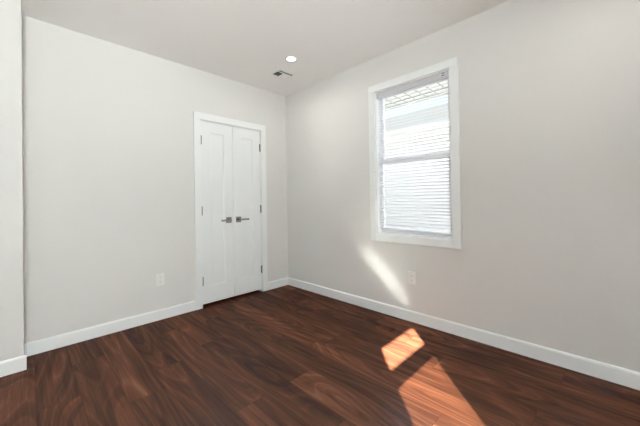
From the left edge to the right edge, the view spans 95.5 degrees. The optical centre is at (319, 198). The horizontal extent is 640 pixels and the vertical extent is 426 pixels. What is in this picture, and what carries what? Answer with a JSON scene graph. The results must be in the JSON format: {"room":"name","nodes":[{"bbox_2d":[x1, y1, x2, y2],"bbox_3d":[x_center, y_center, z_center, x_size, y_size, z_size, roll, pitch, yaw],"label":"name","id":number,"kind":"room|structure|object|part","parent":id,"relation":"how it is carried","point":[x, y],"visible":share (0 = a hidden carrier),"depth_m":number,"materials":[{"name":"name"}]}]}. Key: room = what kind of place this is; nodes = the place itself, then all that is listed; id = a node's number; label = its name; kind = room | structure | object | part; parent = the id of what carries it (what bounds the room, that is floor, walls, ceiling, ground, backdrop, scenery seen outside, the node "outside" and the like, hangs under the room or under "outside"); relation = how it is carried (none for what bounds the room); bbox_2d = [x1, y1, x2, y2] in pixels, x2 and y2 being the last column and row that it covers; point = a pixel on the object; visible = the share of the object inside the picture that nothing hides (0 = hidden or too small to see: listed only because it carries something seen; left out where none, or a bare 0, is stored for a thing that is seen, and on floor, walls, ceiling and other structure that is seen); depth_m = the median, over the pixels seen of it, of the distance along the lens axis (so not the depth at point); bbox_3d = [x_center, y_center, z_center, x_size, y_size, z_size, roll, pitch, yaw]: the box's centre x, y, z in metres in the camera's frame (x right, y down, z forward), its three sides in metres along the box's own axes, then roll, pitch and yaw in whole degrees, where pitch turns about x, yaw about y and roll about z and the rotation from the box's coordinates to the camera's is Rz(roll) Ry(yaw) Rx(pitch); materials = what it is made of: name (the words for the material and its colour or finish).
{"room":"empty bedroom","nodes":[
{"label":"empty bedroom","id":0,"kind":"room"},
{"bbox_2d":[0,0,23,361],"bbox_3d":[-2.636,-0.101,1.655,0.360,2.550,1.318,-1,-1,45],"label":"wall","id":1,"kind":"structure","parent":0,"point":[11,139],"depth_m":1.96,"materials":[{"name":"white paint"}]},
{"bbox_2d":[0,355,26,376],"bbox_3d":[-2.436,1.121,1.559,0.013,0.098,1.211,-1,-1,45],"label":"baseboard","id":2,"kind":"structure","parent":1,"relation":"attached to","point":[17,364],"depth_m":1.94,"materials":[{"name":"white paint"}]},
{"bbox_2d":[24,343,26,355],"bbox_3d":[-2.104,1.120,2.074,0.240,0.098,0.013,-1,-1,45],"label":"baseboard","id":3,"kind":"structure","parent":1,"relation":"attached to","point":[25,344],"depth_m":2.08,"materials":[{"name":"white paint"}]},
{"bbox_2d":[22,15,287,343],"bbox_3d":[-1.319,-0.110,3.151,0.120,2.550,2.662,-1,-1,45],"label":"wall","id":4,"kind":"structure","parent":0,"point":[108,148],"depth_m":2.56,"materials":[{"name":"white paint"}]},
{"bbox_2d":[27,300,195,356],"bbox_3d":[-1.741,1.119,2.600,0.013,0.098,1.246,-1,-1,45],"label":"baseboard","id":5,"kind":"structure","parent":4,"relation":"attached to","point":[54,342],"depth_m":2.49,"materials":[{"name":"white paint"}]},
{"bbox_2d":[156,273,163,285],"bbox_3d":[-1.544,0.780,2.810,0.009,0.116,0.072,-1,-1,45],"label":"wall outlet","id":6,"kind":"object","parent":4,"relation":"attached to","point":[159,277],"visible":1,"depth_m":2.81,"materials":[{"name":"white plastic"}]},
{"bbox_2d":[200,121,233,304],"bbox_3d":[-1.131,0.144,3.233,0.093,1.975,0.377,-1,-1,45],"label":"door","id":7,"kind":"structure","parent":4,"relation":"in","point":[216,139],"depth_m":3.25,"materials":[{"name":"white paint"}]},
{"bbox_2d":[193,111,267,309],"bbox_3d":[-1.047,0.153,3.418,0.120,2.020,0.771,-1,-1,45],"label":"door frame","id":8,"kind":"structure","parent":4,"relation":"attached to","point":[200,120],"depth_m":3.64,"materials":[{"name":"white paint"}]},
{"bbox_2d":[232,126,261,295],"bbox_3d":[-0.863,0.142,3.503,0.093,1.975,0.377,-1,-1,45],"label":"door","id":9,"kind":"structure","parent":4,"relation":"in","point":[246,148],"depth_m":3.51,"materials":[{"name":"white paint"}]},
{"bbox_2d":[268,277,287,289],"bbox_3d":[-0.550,1.109,3.799,0.013,0.098,0.327,-1,-1,45],"label":"baseboard","id":10,"kind":"structure","parent":4,"relation":"attached to","point":[281,282],"depth_m":3.79,"materials":[{"name":"white paint"}]},
{"bbox_2d":[21,0,509,95],"bbox_3d":[-0.508,-1.490,1.407,5.180,0.150,3.980,-1,-1,45],"label":"ceiling","id":11,"kind":"structure","parent":0,"point":[242,41],"depth_m":2.39,"materials":[{"name":"white paint"}]},
{"bbox_2d":[271,69,294,79],"bbox_3d":[-0.417,-1.396,3.267,0.160,0.006,0.214,-1,-1,45],"label":"ceiling vent","id":12,"kind":"object","parent":11,"relation":"in","point":[280,73],"visible":1,"depth_m":3.27,"materials":[{"name":"white metal"}]},
{"bbox_2d":[285,56,296,61],"bbox_3d":[-0.290,-1.401,2.914,0.126,0.006,0.126,-1,-1,45],"label":"recessed light","id":13,"kind":"object","parent":11,"relation":"in","point":[287,58],"visible":1,"depth_m":2.90,"materials":[{"name":"white plastic"}]},
{"bbox_2d":[0,285,639,425],"bbox_3d":[-0.463,1.195,1.382,5.180,0.120,3.980,-1,-1,45],"label":"floor","id":14,"kind":"structure","parent":0,"point":[287,355],"depth_m":1.82,"materials":[{"name":"brown wood"}]},
{"bbox_2d":[285,0,639,371],"bbox_3d":[1.152,-0.158,2.460,4.360,2.550,0.160,-1,-1,45],"label":"wall","id":15,"kind":"structure","parent":0,"point":[549,255],"depth_m":2.09,"materials":[{"name":"white paint"}]},
{"bbox_2d":[408,271,415,284],"bbox_3d":[0.840,0.724,2.657,0.072,0.116,0.009,-1,-1,45],"label":"wall outlet","id":16,"kind":"object","parent":15,"relation":"attached to","point":[411,275],"visible":1,"depth_m":2.65,"materials":[{"name":"white plastic"}]},
{"bbox_2d":[368,57,461,248],"bbox_3d":[0.867,-0.366,2.708,0.878,1.562,0.148,-1,-1,45],"label":"window","id":17,"kind":"structure","parent":15,"relation":"in","point":[454,241],"depth_m":2.63,"materials":[{"name":"white paint"}]},
{"bbox_2d":[376,71,451,234],"bbox_3d":[0.845,-0.378,2.687,0.716,1.382,0.049,-1,-1,45],"label":"window blind","id":18,"kind":"object","parent":17,"relation":"attached to","point":[444,75],"visible":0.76,"depth_m":2.65,"materials":[{"name":"white plastic"}]},
{"bbox_3d":[0.675,-0.361,2.861,0.001,1.298,0.030,-1,-1,45],"label":"ladder cord","id":19,"kind":"part","parent":18,"relation":"part of","materials":[{"name":"white fabric"}]},
{"bbox_3d":[0.859,0.295,2.684,0.708,0.036,0.024,-1,-1,45],"label":"rail","id":20,"kind":"part","parent":18,"relation":"part of","materials":[{"name":"white plastic"}]},
{"bbox_3d":[1.021,-0.363,2.518,0.001,1.311,0.030,-1,-1,45],"label":"ladder cord","id":21,"kind":"part","parent":18,"relation":"part of","materials":[{"name":"white fabric"}]},
{"bbox_3d":[0.887,-0.715,2.738,0.717,0.712,0.025,-1,-1,45],"label":"sash","id":22,"kind":"part","parent":17,"relation":"part of","materials":[{"name":"white plastic"}]},
{"bbox_3d":[0.890,-0.366,2.732,0.742,1.426,0.080,-1,-1,45],"label":"frame","id":23,"kind":"part","parent":17,"relation":"part of","materials":[{"name":"white plastic"}]},
{"bbox_3d":[0.880,-0.030,2.712,0.717,0.728,0.025,-1,-1,45],"label":"sash","id":24,"kind":"part","parent":17,"relation":"part of","materials":[{"name":"white plastic"}]},
{"bbox_2d":[384,79,447,110],"bbox_3d":[0.827,-1.257,3.550,4.404,0.042,0.920,-1,-1,45],"label":"awning","id":25,"kind":"object","parent":15,"relation":"attached to","point":[446,81],"visible":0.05,"depth_m":3.52,"materials":[{"name":"white"}]},
{"bbox_3d":[1.142,-1.259,3.871,4.400,0.042,0.020,-1,-1,45],"label":"edge trim","id":26,"kind":"part","parent":25,"relation":"part of","materials":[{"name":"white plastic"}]},
{"bbox_2d":[288,277,639,389],"bbox_3d":[1.050,1.070,2.449,4.187,0.098,0.013,-1,-1,45],"label":"baseboard","id":27,"kind":"structure","parent":15,"relation":"attached to","point":[615,374],"depth_m":2.16,"materials":[{"name":"white paint"}]},
{"label":"outside","id":28,"kind":"structure","parent":0,"visible":0},
{"bbox_3d":[2.401,1.810,6.760,32.000,0.150,36.000,-1,-1,45],"label":"ground","id":29,"kind":"structure","parent":28,"visible":0},
{"bbox_2d":[385,104,449,232],"bbox_3d":[2.532,-0.363,8.368,13.600,4.220,2.750,-1,-1,45],"label":"house","id":30,"kind":"structure","parent":29,"relation":"on","point":[445,105],"depth_m":7.09,"materials":[{"name":"white"}]}
]}

